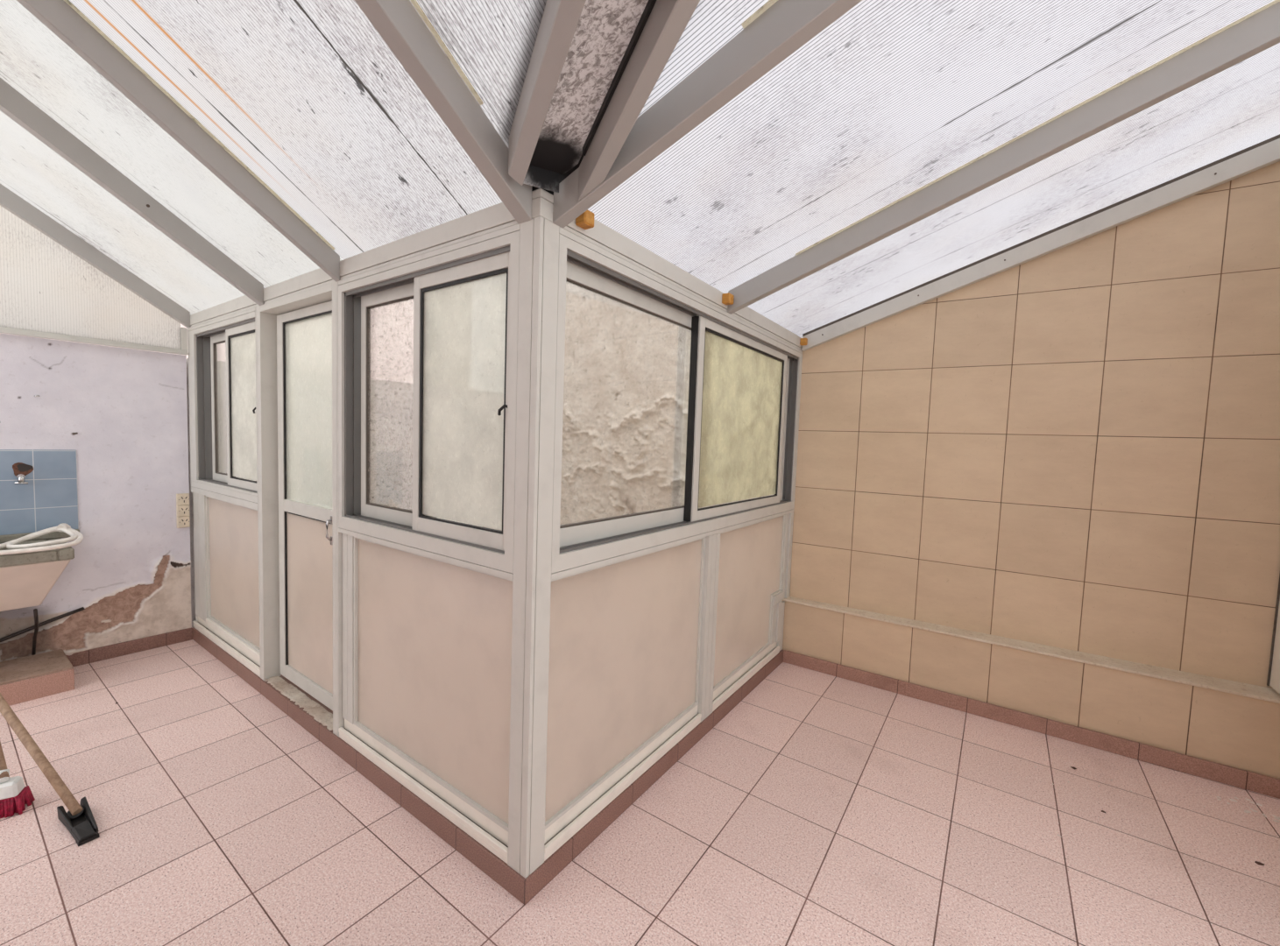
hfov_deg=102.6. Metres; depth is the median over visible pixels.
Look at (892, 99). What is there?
ceiling
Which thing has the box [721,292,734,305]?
wood block
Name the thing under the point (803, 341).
wood block
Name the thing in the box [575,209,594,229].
wood block
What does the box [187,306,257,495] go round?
window
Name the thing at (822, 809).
floor
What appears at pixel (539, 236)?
post
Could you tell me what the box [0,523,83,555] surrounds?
hose
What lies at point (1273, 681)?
door
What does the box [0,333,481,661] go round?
wall
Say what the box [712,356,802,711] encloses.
panel
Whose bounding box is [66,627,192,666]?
baseboard
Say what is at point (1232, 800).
flakes
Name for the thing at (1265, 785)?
baseboard
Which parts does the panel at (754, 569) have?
sill rail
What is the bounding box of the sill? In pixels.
[264,675,332,730]
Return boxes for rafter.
[0,77,263,305]
[0,183,190,328]
[16,0,339,282]
[354,0,532,224]
[508,0,586,185]
[552,0,862,227]
[578,0,700,200]
[727,1,1279,314]
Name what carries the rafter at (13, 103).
on the beam at (496, 217)
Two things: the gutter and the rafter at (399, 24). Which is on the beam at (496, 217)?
the rafter at (399, 24)
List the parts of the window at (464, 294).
glass pane, sash, sash, glass pane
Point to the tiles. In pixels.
(49, 499)
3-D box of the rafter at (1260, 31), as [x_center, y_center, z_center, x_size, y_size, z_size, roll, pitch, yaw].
[1.652,-1.194,1.442,3.006,1.126,0.041,5,4,35]
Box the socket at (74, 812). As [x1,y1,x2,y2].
[66,806,83,819]
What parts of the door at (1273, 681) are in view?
frame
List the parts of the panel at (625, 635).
sill rail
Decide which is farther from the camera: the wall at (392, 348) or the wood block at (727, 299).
the wall at (392, 348)
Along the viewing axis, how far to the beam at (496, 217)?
1.83 m
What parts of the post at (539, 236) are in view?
cap lid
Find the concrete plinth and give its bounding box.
[0,649,74,706]
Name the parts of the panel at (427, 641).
sill rail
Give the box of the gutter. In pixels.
[523,0,656,195]
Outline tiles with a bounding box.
[0,449,78,535]
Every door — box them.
[260,282,332,710]
[1266,574,1279,693]
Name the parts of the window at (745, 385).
sash, mullion, sash, glass pane, sash, wall rail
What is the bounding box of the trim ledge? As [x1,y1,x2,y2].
[781,596,1279,703]
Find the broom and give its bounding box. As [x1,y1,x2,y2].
[0,741,35,818]
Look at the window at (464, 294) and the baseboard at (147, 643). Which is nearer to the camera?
the window at (464, 294)
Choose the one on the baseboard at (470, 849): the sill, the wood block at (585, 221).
the sill
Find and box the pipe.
[0,607,84,642]
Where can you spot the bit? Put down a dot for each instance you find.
(1256, 862)
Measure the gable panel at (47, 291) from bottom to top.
1.557 m
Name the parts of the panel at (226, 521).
rail, sill rail, trim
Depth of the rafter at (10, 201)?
2.78 m
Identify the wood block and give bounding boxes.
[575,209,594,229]
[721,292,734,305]
[799,338,807,346]
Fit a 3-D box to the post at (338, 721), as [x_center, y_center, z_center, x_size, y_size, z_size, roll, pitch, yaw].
[-1.235,0.171,2.158,0.050,1.890,0.090,5,4,35]
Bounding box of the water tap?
[12,462,33,484]
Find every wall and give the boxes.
[0,298,413,383]
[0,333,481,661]
[482,281,1279,779]
[789,161,1279,688]
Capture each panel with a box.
[0,205,188,355]
[190,480,260,677]
[338,533,513,863]
[544,537,705,861]
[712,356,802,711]
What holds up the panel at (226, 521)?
on the baseboard at (470, 849)
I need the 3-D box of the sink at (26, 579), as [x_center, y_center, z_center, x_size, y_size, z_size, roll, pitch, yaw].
[-3.172,0.660,2.458,0.402,0.656,0.722,5,4,35]
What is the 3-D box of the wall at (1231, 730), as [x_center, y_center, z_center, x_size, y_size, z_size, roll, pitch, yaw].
[0.675,-0.297,3.586,5.550,2.930,0.334,5,4,35]
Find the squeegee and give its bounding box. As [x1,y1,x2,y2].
[0,693,99,846]
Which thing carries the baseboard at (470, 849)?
attached to the wall at (129, 571)
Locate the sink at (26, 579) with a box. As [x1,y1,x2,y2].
[0,529,79,655]
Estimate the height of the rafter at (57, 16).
1.398 m
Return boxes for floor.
[0,639,1279,945]
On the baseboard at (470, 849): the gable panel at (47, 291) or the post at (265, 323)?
the post at (265, 323)
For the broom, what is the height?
0.861 m
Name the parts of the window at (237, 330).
sash, sash, glass pane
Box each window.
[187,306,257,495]
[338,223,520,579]
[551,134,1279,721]
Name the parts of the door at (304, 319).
frame, glass pane, pull handle, lock plate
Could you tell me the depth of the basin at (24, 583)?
2.51 m
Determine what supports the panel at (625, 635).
on the baseboard at (539, 879)
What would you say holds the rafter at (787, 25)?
on the beam at (600, 235)
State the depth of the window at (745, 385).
2.35 m
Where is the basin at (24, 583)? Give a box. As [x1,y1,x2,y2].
[0,559,70,611]
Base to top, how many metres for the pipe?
0.214 m
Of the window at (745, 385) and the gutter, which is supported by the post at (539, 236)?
the gutter
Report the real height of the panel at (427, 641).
0.874 m
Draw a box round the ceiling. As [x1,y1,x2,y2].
[0,0,1279,338]
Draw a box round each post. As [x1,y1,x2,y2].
[255,305,281,680]
[332,281,344,737]
[507,188,559,878]
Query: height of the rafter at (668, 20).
0.867 m
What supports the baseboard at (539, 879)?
attached to the wall at (1231, 730)
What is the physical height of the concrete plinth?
0.118 m
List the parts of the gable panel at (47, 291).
rail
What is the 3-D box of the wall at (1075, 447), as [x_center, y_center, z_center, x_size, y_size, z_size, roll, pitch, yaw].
[1.988,-0.340,2.705,2.400,2.419,0.290,5,4,35]
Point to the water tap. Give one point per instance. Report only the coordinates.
(20, 470)
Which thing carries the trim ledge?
on the wall at (1231, 730)
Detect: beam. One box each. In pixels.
[190,202,518,327]
[560,219,802,350]
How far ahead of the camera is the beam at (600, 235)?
1.90 m
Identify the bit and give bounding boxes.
[1254,861,1264,865]
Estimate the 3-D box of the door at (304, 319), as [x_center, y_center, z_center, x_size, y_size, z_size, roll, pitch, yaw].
[-1.558,0.135,2.392,0.748,1.870,0.100,5,4,35]
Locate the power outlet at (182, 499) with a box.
[176,493,190,528]
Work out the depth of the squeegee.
1.77 m
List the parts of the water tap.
spout, tap lever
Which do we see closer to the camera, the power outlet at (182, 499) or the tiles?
the tiles
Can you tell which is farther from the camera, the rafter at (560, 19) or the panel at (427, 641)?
the panel at (427, 641)
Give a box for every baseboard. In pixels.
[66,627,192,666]
[192,627,525,905]
[524,650,783,905]
[783,650,1279,799]
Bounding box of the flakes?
[1034,766,1279,842]

